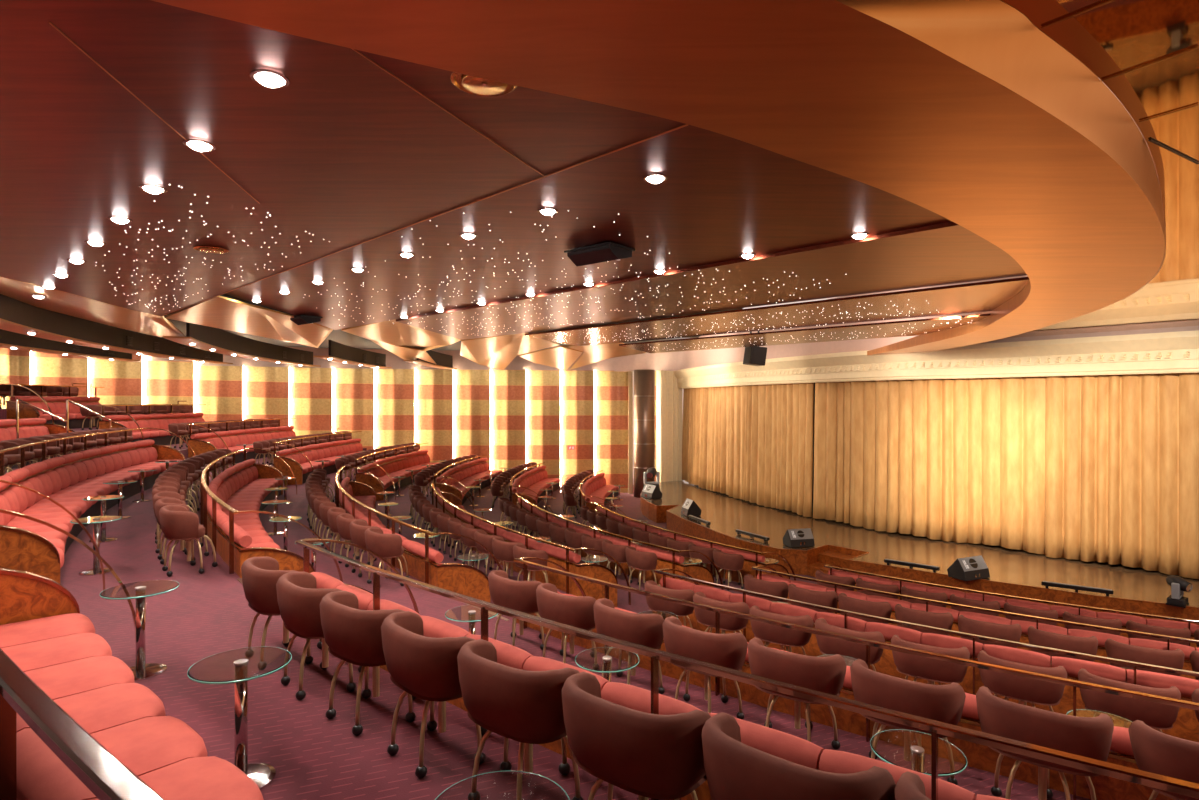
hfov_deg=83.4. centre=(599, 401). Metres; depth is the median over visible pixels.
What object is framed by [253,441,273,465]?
tub chair
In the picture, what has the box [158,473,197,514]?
tub chair
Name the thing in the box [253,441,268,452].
tub
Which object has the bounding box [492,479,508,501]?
tub chair
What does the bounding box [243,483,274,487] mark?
seat cushion
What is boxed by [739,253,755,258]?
recessed light
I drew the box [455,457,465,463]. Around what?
tub chair
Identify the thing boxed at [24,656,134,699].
seat cushion
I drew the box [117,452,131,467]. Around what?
cushion
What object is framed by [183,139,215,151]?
recessed light
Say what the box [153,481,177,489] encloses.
chair backrest
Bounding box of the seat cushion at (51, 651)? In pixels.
[1,633,111,671]
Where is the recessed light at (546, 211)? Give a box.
[538,208,557,214]
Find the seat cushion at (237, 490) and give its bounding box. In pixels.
[235,489,267,496]
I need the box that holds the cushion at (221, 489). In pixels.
[217,487,225,501]
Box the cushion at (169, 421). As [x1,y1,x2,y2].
[166,419,177,423]
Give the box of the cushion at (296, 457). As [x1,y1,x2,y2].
[291,454,299,463]
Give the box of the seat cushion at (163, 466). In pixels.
[134,464,165,471]
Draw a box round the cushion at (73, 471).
[62,465,78,484]
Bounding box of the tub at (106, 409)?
[104,406,115,411]
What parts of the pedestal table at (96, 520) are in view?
glass, stem, plate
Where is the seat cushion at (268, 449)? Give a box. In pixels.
[262,448,270,452]
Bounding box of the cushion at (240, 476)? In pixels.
[234,473,243,488]
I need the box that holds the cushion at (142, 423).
[137,420,149,430]
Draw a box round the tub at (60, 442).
[44,434,68,446]
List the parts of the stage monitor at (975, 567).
grey panel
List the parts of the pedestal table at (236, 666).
glass, stem, plate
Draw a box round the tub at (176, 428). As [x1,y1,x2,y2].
[168,423,185,434]
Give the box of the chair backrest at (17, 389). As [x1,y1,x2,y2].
[13,385,30,394]
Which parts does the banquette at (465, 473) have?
panel, panel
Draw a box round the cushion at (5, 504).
[0,495,11,525]
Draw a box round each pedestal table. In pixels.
[70,516,121,575]
[82,495,123,542]
[100,580,178,680]
[103,480,136,518]
[128,469,156,501]
[155,460,178,469]
[187,646,291,789]
[261,500,288,535]
[264,487,288,517]
[269,516,301,550]
[275,477,295,503]
[295,537,332,571]
[315,460,329,468]
[377,492,394,515]
[378,502,398,529]
[391,476,406,495]
[392,516,411,534]
[405,470,418,487]
[413,533,438,537]
[435,771,569,799]
[445,605,497,634]
[457,553,487,566]
[466,486,479,505]
[473,508,491,521]
[474,479,486,496]
[485,473,496,489]
[494,521,512,526]
[530,537,549,542]
[539,496,551,510]
[540,488,552,506]
[547,482,557,498]
[556,477,567,491]
[559,515,574,520]
[575,647,639,681]
[581,556,607,563]
[605,497,617,510]
[607,490,618,506]
[610,505,622,512]
[614,485,624,500]
[638,610,677,619]
[683,558,701,563]
[761,558,778,562]
[817,654,856,665]
[870,729,966,776]
[1066,709,1131,727]
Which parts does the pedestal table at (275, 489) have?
stem, glass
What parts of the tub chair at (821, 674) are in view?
leg, leg, leg, leg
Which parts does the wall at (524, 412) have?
wall panel, wall panel, wall panel, wall panel, wall panel, wall panel, wall panel, wall panel, wall panel, wall panel, wall panel, wall panel, wall panel, wall panel, wall panel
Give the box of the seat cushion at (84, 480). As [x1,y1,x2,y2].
[78,478,124,486]
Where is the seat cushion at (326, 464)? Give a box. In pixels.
[305,461,328,466]
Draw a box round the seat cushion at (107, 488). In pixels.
[61,485,110,494]
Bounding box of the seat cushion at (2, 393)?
[0,391,13,395]
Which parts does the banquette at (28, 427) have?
panel, panel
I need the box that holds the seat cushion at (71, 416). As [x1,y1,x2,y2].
[63,414,75,418]
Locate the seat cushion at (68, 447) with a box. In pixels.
[60,444,72,452]
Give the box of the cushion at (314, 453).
[309,450,317,460]
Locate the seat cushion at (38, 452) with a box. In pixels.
[34,449,47,457]
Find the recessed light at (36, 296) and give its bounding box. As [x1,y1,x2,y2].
[31,295,45,298]
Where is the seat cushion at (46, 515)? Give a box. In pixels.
[10,511,76,524]
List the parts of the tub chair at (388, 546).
leg, leg, leg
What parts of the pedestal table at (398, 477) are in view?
stem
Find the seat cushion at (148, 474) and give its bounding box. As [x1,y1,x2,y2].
[113,468,152,476]
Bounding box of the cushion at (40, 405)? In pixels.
[29,402,42,413]
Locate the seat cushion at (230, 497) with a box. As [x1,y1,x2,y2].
[228,495,262,501]
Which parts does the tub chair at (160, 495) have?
leg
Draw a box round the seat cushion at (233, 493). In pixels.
[231,492,264,499]
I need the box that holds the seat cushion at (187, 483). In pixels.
[181,481,190,488]
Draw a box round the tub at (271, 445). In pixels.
[263,440,277,447]
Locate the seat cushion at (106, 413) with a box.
[104,411,115,415]
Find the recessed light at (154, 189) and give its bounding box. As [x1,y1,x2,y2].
[139,184,166,193]
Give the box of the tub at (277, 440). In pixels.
[271,439,285,444]
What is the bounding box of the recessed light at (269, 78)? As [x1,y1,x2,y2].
[250,69,289,87]
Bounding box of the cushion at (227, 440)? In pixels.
[221,437,230,447]
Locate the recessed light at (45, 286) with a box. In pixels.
[41,285,56,288]
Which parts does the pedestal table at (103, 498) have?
plate, stem, glass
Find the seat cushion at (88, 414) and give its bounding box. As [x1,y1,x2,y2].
[86,412,101,416]
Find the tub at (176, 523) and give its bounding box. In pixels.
[159,505,198,539]
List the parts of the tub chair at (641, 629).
leg, leg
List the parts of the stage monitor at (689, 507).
grey panel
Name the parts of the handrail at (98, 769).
post, rail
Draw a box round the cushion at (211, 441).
[203,439,213,444]
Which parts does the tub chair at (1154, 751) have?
leg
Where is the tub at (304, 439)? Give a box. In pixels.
[298,435,309,440]
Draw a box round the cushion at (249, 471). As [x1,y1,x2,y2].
[244,468,252,482]
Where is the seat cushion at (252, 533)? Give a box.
[246,530,267,536]
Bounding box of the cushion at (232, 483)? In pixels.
[225,478,235,494]
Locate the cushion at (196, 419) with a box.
[194,418,204,421]
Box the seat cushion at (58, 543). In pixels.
[47,539,64,551]
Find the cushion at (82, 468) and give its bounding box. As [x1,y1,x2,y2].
[72,462,87,481]
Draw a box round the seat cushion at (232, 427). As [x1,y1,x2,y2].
[231,426,239,429]
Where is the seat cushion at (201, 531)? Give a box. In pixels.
[197,524,204,538]
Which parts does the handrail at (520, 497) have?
rail, post, post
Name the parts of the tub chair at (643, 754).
leg, leg, leg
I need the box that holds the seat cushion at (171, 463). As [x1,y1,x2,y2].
[142,462,175,466]
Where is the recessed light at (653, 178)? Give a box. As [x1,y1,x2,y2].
[643,174,666,183]
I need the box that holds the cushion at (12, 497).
[0,490,19,518]
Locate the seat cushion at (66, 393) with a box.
[65,392,77,395]
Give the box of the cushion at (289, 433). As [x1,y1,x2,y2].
[286,431,295,436]
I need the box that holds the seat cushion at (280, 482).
[253,478,282,485]
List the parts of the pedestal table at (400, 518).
stem, glass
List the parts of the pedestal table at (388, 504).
stem, glass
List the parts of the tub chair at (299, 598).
leg, leg, leg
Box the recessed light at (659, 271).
[653,269,666,273]
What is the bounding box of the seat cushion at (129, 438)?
[120,436,132,441]
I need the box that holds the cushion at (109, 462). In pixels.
[99,455,114,472]
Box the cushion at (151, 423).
[147,420,159,430]
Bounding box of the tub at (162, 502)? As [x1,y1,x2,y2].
[155,498,189,529]
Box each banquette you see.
[0,418,78,469]
[0,439,184,583]
[0,568,263,799]
[6,396,101,428]
[99,412,204,444]
[188,426,295,464]
[207,459,314,577]
[274,438,375,484]
[310,572,1009,799]
[339,477,489,602]
[356,450,437,500]
[434,487,617,606]
[436,458,501,504]
[512,466,559,505]
[516,498,713,587]
[516,592,1174,799]
[581,473,618,510]
[595,506,789,583]
[658,577,1198,741]
[757,574,1198,679]
[828,569,1198,647]
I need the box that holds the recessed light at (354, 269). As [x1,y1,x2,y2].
[350,268,364,271]
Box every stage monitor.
[641,484,661,498]
[681,498,701,515]
[783,528,814,547]
[947,555,989,580]
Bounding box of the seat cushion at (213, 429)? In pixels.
[210,428,219,431]
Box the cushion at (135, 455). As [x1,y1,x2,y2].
[127,450,140,465]
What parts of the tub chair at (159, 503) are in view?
leg, leg, leg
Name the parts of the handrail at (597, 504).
rail, post, post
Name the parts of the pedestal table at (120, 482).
stem, glass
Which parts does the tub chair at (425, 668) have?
leg, leg, leg, leg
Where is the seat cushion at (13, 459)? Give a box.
[4,454,20,464]
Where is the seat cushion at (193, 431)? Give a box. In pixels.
[189,429,198,433]
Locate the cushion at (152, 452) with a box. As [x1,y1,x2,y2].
[144,447,157,461]
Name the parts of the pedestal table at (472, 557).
glass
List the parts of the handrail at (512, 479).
rail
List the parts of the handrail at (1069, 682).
post, post, post, rail, post, post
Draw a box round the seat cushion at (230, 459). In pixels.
[226,457,232,462]
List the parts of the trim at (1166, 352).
cornice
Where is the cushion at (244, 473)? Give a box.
[238,470,248,485]
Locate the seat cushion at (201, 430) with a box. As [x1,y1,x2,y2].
[199,428,207,432]
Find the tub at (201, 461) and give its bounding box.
[186,457,203,469]
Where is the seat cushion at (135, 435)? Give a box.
[132,433,139,438]
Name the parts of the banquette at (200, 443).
panel, panel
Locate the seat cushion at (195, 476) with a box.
[188,473,198,481]
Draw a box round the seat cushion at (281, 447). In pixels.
[278,445,286,449]
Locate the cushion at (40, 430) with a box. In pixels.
[33,426,49,435]
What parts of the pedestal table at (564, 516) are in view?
glass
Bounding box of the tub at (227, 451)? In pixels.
[214,449,231,456]
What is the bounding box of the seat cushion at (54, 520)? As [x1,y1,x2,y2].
[6,517,72,531]
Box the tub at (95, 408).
[80,405,101,415]
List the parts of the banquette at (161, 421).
panel, panel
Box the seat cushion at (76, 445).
[73,442,83,449]
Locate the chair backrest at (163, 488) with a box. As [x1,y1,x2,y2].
[152,486,177,497]
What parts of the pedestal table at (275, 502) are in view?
stem, glass, plate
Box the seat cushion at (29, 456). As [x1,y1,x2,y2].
[25,452,34,460]
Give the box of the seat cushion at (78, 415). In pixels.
[59,413,85,418]
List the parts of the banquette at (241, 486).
panel, panel, panel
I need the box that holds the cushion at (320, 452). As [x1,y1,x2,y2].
[316,449,324,458]
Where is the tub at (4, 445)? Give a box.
[0,442,19,454]
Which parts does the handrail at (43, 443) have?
post, post, post, post, rail, post, post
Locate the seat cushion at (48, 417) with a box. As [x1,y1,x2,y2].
[40,414,51,419]
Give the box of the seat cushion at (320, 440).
[319,439,326,442]
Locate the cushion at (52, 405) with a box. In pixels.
[41,402,55,413]
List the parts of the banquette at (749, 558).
panel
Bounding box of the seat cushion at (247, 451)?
[228,447,248,452]
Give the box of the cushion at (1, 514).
[0,507,3,524]
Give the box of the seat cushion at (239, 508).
[222,506,258,511]
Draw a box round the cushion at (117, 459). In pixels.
[108,453,122,469]
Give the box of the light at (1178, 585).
[1166,575,1192,607]
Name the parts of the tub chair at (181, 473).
leg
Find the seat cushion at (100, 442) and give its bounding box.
[97,439,109,445]
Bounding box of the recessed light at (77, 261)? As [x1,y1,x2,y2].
[66,259,85,263]
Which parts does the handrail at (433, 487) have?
post, post, rail, post, post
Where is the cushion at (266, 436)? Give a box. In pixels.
[261,433,271,439]
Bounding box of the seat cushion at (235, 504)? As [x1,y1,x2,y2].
[223,502,259,508]
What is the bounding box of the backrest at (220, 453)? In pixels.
[206,451,225,458]
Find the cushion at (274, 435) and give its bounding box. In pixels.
[270,432,279,438]
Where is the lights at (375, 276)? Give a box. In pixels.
[111,276,968,349]
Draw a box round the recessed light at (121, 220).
[108,216,132,223]
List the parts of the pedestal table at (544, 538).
glass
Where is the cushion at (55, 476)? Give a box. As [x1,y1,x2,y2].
[44,470,61,492]
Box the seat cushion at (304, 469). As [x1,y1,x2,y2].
[302,467,307,473]
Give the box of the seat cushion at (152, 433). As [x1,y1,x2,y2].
[148,431,158,436]
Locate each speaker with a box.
[290,315,322,324]
[564,242,634,265]
[743,331,766,365]
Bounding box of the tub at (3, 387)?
[0,384,13,391]
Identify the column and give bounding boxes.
[633,369,654,497]
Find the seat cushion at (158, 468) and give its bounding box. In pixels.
[122,466,160,473]
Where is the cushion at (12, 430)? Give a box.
[6,427,24,439]
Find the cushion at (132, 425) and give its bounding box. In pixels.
[127,421,139,431]
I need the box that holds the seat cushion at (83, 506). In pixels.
[26,501,86,514]
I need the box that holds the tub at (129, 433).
[109,428,131,437]
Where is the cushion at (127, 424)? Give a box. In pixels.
[117,421,129,428]
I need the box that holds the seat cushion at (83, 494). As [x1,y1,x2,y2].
[43,492,97,504]
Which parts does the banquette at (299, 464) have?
panel, panel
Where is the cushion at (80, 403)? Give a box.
[77,402,89,412]
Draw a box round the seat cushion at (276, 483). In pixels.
[248,481,278,486]
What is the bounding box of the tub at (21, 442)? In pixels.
[0,439,29,454]
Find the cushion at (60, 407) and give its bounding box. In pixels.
[53,402,65,413]
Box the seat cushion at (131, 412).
[130,411,142,413]
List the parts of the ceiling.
panel, panel, panel, panel, panel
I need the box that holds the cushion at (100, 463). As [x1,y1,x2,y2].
[90,457,105,475]
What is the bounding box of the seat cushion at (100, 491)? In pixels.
[52,488,104,495]
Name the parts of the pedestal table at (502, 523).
glass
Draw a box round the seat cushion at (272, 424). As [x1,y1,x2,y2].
[271,423,278,426]
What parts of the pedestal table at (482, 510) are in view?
glass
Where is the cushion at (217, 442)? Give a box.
[211,438,222,448]
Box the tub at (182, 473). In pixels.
[162,469,185,484]
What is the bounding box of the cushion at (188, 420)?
[185,418,195,422]
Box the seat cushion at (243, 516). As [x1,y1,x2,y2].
[228,514,259,520]
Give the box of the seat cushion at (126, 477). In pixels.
[87,475,131,485]
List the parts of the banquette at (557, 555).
panel, panel, panel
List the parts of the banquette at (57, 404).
panel, panel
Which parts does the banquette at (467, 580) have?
panel, panel, panel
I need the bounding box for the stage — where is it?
[640,480,1198,624]
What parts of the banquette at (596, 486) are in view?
panel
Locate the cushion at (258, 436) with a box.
[253,433,263,440]
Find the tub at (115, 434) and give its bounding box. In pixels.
[97,429,118,438]
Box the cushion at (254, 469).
[249,466,257,479]
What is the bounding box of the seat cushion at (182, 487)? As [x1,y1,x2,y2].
[180,485,186,492]
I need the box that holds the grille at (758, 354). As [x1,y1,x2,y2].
[752,348,764,363]
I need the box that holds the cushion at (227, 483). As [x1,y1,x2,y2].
[221,481,231,498]
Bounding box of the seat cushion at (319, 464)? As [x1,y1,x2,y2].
[302,463,321,468]
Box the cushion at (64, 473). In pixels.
[53,467,70,488]
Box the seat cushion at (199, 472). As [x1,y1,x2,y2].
[195,470,202,477]
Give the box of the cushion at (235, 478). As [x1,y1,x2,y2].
[229,475,239,491]
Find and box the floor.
[0,408,1114,799]
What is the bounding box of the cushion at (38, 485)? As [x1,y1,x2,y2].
[25,477,44,501]
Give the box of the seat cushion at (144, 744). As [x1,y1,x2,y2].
[90,716,206,775]
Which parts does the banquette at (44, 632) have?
panel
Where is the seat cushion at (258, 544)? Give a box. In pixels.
[247,542,279,548]
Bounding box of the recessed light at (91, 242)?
[84,240,106,245]
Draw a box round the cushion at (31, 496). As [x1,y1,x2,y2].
[17,481,35,507]
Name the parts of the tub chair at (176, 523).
leg, leg, leg, leg, leg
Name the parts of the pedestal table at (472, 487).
stem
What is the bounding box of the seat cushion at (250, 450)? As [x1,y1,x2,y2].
[234,446,253,451]
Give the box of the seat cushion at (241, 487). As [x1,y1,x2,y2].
[239,486,270,493]
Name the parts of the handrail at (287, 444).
rail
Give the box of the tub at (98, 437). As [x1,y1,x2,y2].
[87,430,107,440]
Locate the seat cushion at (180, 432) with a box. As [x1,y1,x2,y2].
[178,430,187,434]
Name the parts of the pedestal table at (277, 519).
glass, stem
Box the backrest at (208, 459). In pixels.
[192,455,212,466]
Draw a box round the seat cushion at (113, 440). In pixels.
[109,437,120,443]
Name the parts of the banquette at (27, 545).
panel, panel, panel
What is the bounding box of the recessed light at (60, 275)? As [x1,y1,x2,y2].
[52,273,69,277]
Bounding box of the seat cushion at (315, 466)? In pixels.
[300,464,317,469]
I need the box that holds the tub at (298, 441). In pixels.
[289,436,300,443]
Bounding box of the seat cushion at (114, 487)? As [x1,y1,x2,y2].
[70,482,117,492]
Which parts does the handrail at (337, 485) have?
post, post, post, post, post, rail, post, post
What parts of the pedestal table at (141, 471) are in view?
stem, plate, glass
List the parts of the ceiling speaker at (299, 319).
frame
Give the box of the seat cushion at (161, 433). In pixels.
[142,431,167,436]
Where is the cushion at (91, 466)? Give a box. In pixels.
[81,460,96,478]
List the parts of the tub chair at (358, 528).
leg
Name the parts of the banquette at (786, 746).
panel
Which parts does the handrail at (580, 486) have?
rail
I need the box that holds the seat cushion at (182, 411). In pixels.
[181,410,191,412]
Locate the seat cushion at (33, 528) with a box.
[16,524,68,538]
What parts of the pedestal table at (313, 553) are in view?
stem, glass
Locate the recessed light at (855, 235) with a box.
[850,233,868,238]
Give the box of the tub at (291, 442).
[279,437,293,445]
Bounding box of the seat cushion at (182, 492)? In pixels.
[180,490,185,498]
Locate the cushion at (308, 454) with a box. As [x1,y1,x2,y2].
[303,451,311,461]
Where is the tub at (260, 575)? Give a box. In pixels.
[241,557,297,615]
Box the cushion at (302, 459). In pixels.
[297,452,305,463]
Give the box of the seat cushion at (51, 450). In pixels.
[46,447,60,454]
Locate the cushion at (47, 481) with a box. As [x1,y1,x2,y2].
[35,474,52,495]
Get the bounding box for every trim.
[597,276,1198,371]
[656,330,1198,481]
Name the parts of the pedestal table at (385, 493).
stem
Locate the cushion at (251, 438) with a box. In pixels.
[245,434,255,443]
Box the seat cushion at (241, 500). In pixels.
[225,498,260,505]
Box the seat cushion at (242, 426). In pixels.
[241,425,250,429]
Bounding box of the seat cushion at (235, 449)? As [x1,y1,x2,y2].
[220,448,241,453]
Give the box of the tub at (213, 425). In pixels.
[206,421,218,427]
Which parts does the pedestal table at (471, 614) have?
glass, stem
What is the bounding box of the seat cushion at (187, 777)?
[138,756,263,799]
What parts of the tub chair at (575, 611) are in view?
leg, leg, leg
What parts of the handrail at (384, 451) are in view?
post, rail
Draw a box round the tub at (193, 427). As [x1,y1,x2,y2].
[181,423,197,433]
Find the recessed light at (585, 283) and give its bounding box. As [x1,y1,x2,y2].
[582,282,594,285]
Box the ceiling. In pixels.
[0,0,1198,369]
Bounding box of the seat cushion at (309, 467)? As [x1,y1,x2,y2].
[302,466,312,471]
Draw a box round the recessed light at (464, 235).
[459,233,476,238]
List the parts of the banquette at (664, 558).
panel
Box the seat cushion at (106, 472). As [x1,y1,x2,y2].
[105,471,145,479]
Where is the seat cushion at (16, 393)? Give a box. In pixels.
[13,391,30,395]
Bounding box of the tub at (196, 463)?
[179,460,199,469]
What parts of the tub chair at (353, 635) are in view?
leg, leg, leg, leg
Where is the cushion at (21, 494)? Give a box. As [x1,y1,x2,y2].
[7,485,27,512]
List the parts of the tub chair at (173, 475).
leg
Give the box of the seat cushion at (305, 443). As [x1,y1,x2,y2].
[303,441,310,445]
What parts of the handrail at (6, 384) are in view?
rail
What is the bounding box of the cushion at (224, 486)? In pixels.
[219,484,228,501]
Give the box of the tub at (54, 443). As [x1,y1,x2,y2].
[29,436,56,446]
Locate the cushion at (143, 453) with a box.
[136,448,148,463]
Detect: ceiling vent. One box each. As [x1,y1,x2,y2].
[193,245,228,253]
[451,72,516,96]
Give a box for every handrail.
[0,428,195,590]
[0,509,164,799]
[6,384,104,423]
[16,398,67,453]
[66,399,111,432]
[72,383,90,396]
[98,404,205,439]
[187,418,295,466]
[200,448,342,581]
[273,431,361,469]
[296,539,1198,799]
[335,466,502,583]
[355,443,427,499]
[432,483,630,604]
[434,455,485,506]
[510,462,547,510]
[514,557,1198,799]
[515,493,723,589]
[579,470,618,513]
[594,503,795,580]
[654,569,1198,694]
[752,566,1198,649]
[824,564,1198,659]
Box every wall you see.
[0,347,655,493]
[812,383,814,512]
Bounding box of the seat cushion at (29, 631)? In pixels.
[0,613,94,647]
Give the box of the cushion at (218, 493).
[216,490,222,508]
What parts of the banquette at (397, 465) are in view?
panel, panel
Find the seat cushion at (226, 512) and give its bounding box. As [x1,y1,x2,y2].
[224,510,258,515]
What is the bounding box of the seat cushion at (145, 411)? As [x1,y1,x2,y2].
[144,410,154,413]
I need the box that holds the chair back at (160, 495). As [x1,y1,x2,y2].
[152,492,180,516]
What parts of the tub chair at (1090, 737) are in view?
leg, leg, leg, leg, leg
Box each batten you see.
[688,515,710,525]
[735,529,769,541]
[884,559,939,571]
[1041,581,1113,595]
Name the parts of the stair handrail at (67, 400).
post, sloping rail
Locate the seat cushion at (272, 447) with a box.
[270,446,278,451]
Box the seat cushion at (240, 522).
[234,519,261,525]
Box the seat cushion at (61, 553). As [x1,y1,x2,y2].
[57,548,63,567]
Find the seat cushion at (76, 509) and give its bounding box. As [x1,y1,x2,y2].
[20,506,81,518]
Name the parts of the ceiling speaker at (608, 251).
frame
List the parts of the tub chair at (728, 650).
leg, leg, leg, leg, leg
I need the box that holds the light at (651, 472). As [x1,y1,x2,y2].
[643,467,659,489]
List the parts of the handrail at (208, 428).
rail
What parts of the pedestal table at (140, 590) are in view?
glass, stem, plate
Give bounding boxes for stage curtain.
[682,383,813,516]
[813,373,1198,578]
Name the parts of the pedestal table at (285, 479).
glass, stem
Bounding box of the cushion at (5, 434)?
[0,428,10,440]
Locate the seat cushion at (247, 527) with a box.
[239,524,263,530]
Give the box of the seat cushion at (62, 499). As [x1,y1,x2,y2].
[35,496,92,508]
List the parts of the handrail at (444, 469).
rail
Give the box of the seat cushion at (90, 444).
[87,441,96,447]
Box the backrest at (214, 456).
[199,453,217,461]
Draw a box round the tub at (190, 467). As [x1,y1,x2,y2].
[172,463,194,476]
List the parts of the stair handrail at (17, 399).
post, sloping rail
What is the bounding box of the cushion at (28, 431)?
[20,426,36,437]
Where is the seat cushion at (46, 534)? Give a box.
[36,531,65,544]
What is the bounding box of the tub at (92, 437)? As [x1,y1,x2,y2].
[71,431,94,442]
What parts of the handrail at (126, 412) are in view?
rail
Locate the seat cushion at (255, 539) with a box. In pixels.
[251,536,273,543]
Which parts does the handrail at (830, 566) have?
rail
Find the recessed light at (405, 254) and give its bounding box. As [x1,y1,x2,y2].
[399,252,414,257]
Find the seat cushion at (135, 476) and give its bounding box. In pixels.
[96,473,138,480]
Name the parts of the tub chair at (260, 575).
leg, leg, leg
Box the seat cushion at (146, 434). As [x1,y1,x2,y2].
[132,432,149,437]
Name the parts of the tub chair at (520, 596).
leg, leg, leg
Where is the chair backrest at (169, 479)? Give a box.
[155,477,179,493]
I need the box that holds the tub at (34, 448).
[15,438,42,451]
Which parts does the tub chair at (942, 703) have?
leg, leg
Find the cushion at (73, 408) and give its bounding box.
[65,402,79,412]
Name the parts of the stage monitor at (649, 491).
grey panel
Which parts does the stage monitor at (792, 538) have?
grey panel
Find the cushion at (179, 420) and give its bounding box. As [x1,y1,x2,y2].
[176,418,186,422]
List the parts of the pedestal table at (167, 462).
glass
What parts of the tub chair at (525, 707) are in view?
leg, leg, leg, leg, leg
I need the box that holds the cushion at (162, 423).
[157,419,168,429]
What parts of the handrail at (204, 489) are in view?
post, post, post, post, post, post, rail, post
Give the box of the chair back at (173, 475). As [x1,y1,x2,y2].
[158,473,179,483]
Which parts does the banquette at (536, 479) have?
panel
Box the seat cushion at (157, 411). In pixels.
[156,410,167,413]
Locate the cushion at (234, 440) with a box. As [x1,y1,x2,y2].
[229,436,239,446]
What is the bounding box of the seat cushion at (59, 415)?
[51,414,63,419]
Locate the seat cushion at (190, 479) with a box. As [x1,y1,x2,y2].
[187,477,192,485]
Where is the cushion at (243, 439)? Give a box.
[237,435,247,445]
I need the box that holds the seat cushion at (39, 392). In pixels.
[30,391,46,395]
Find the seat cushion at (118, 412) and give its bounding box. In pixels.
[117,411,129,414]
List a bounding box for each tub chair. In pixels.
[0,384,13,408]
[0,439,36,471]
[0,442,20,472]
[0,447,12,474]
[10,385,30,400]
[15,438,48,468]
[28,385,47,396]
[29,436,60,463]
[44,434,72,457]
[46,386,63,395]
[59,433,83,453]
[61,386,78,396]
[71,431,96,451]
[80,405,101,429]
[87,430,109,447]
[96,406,115,428]
[97,429,120,444]
[109,428,132,443]
[115,404,129,414]
[124,404,142,414]
[137,404,155,413]
[151,404,167,413]
[152,486,186,543]
[152,492,203,552]
[153,481,193,533]
[155,477,195,512]
[155,498,209,563]
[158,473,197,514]
[159,505,217,576]
[162,469,199,510]
[164,404,179,412]
[167,466,199,506]
[168,423,188,448]
[172,463,199,501]
[179,405,191,412]
[179,460,205,497]
[181,423,198,446]
[186,457,212,490]
[191,422,207,432]
[192,455,217,489]
[199,453,221,476]
[206,421,219,432]
[206,451,229,479]
[214,449,235,475]
[215,421,229,430]
[224,420,239,430]
[237,420,250,429]
[241,557,321,663]
[245,419,259,428]
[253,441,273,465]
[257,419,269,427]
[262,440,278,463]
[266,418,278,426]
[271,439,286,461]
[276,572,364,699]
[279,437,294,449]
[289,436,300,447]
[298,435,310,445]
[305,434,318,444]
[305,481,330,515]
[305,485,327,522]
[306,478,331,508]
[307,474,332,501]
[307,488,327,528]
[309,471,334,501]
[309,493,332,534]
[313,469,334,497]
[313,497,335,537]
[315,433,326,443]
[319,502,352,549]
[320,591,416,735]
[323,433,334,441]
[327,508,364,556]
[330,432,343,440]
[335,458,354,481]
[336,514,376,566]
[339,431,351,439]
[341,456,357,479]
[347,454,361,476]
[349,520,383,576]
[354,453,366,474]
[359,451,372,465]
[365,528,408,586]
[366,450,379,460]
[372,448,384,459]
[381,447,392,457]
[381,611,486,778]
[387,446,398,456]
[394,445,405,454]
[401,444,412,452]
[408,443,418,451]
[408,485,423,514]
[409,489,423,519]
[411,492,426,523]
[413,496,430,528]
[414,474,431,497]
[417,471,431,493]
[417,499,434,532]
[421,469,433,492]
[422,504,447,539]
[425,467,437,487]
[429,508,456,546]
[430,465,441,486]
[434,463,444,473]
[437,513,465,553]
[440,462,450,470]
[444,460,455,467]
[447,518,471,560]
[450,459,460,465]
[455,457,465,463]
[457,639,583,799]
[460,524,491,567]
[462,456,472,462]
[468,454,478,460]
[474,530,506,576]
[488,570,544,649]
[490,483,506,507]
[491,481,507,504]
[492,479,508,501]
[492,537,523,575]
[494,476,509,498]
[497,474,508,493]
[498,498,519,526]
[500,472,512,492]
[503,501,524,531]
[504,470,514,489]
[508,468,518,486]
[509,505,531,534]
[513,467,522,475]
[513,544,547,582]
[516,465,526,472]
[516,509,535,536]
[522,464,531,470]
[525,514,548,544]
[527,462,536,468]
[536,518,560,544]
[536,583,595,662]
[549,523,575,552]
[562,485,577,506]
[562,488,577,510]
[562,672,710,799]
[563,483,577,502]
[563,491,579,514]
[564,493,580,518]
[565,481,578,500]
[565,528,592,562]
[567,479,578,498]
[569,477,579,496]
[572,475,583,492]
[576,473,586,483]
[580,506,599,532]
[581,471,589,479]
[581,534,609,568]
[586,470,594,476]
[587,510,603,534]
[593,598,664,693]
[595,514,616,537]
[602,540,632,582]
[606,518,624,539]
[618,522,633,540]
[625,546,656,588]
[632,527,649,545]
[644,580,694,627]
[649,532,669,550]
[663,616,747,719]
[667,538,691,563]
[688,543,716,581]
[693,592,749,633]
[702,712,895,799]
[713,549,743,590]
[744,574,788,601]
[747,637,846,748]
[749,605,813,654]
[788,584,837,623]
[815,570,854,590]
[815,618,884,670]
[838,593,891,623]
[850,659,965,784]
[856,578,898,598]
[891,635,969,684]
[894,771,930,799]
[895,604,953,635]
[901,586,947,607]
[950,594,1000,615]
[958,615,1021,647]
[976,686,1113,799]
[978,650,1066,711]
[1004,602,1057,625]
[1028,626,1097,663]
[1063,611,1121,635]
[1078,668,1180,731]
[1105,638,1184,675]
[1126,620,1190,645]
[1128,720,1198,799]
[1189,650,1198,679]
[1191,688,1198,721]
[1194,629,1198,647]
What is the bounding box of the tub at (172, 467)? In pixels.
[167,466,186,480]
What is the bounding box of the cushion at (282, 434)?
[278,431,287,437]
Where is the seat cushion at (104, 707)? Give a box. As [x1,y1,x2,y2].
[53,683,165,733]
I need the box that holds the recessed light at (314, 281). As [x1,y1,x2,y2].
[311,280,324,283]
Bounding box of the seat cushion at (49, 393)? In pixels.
[48,392,62,395]

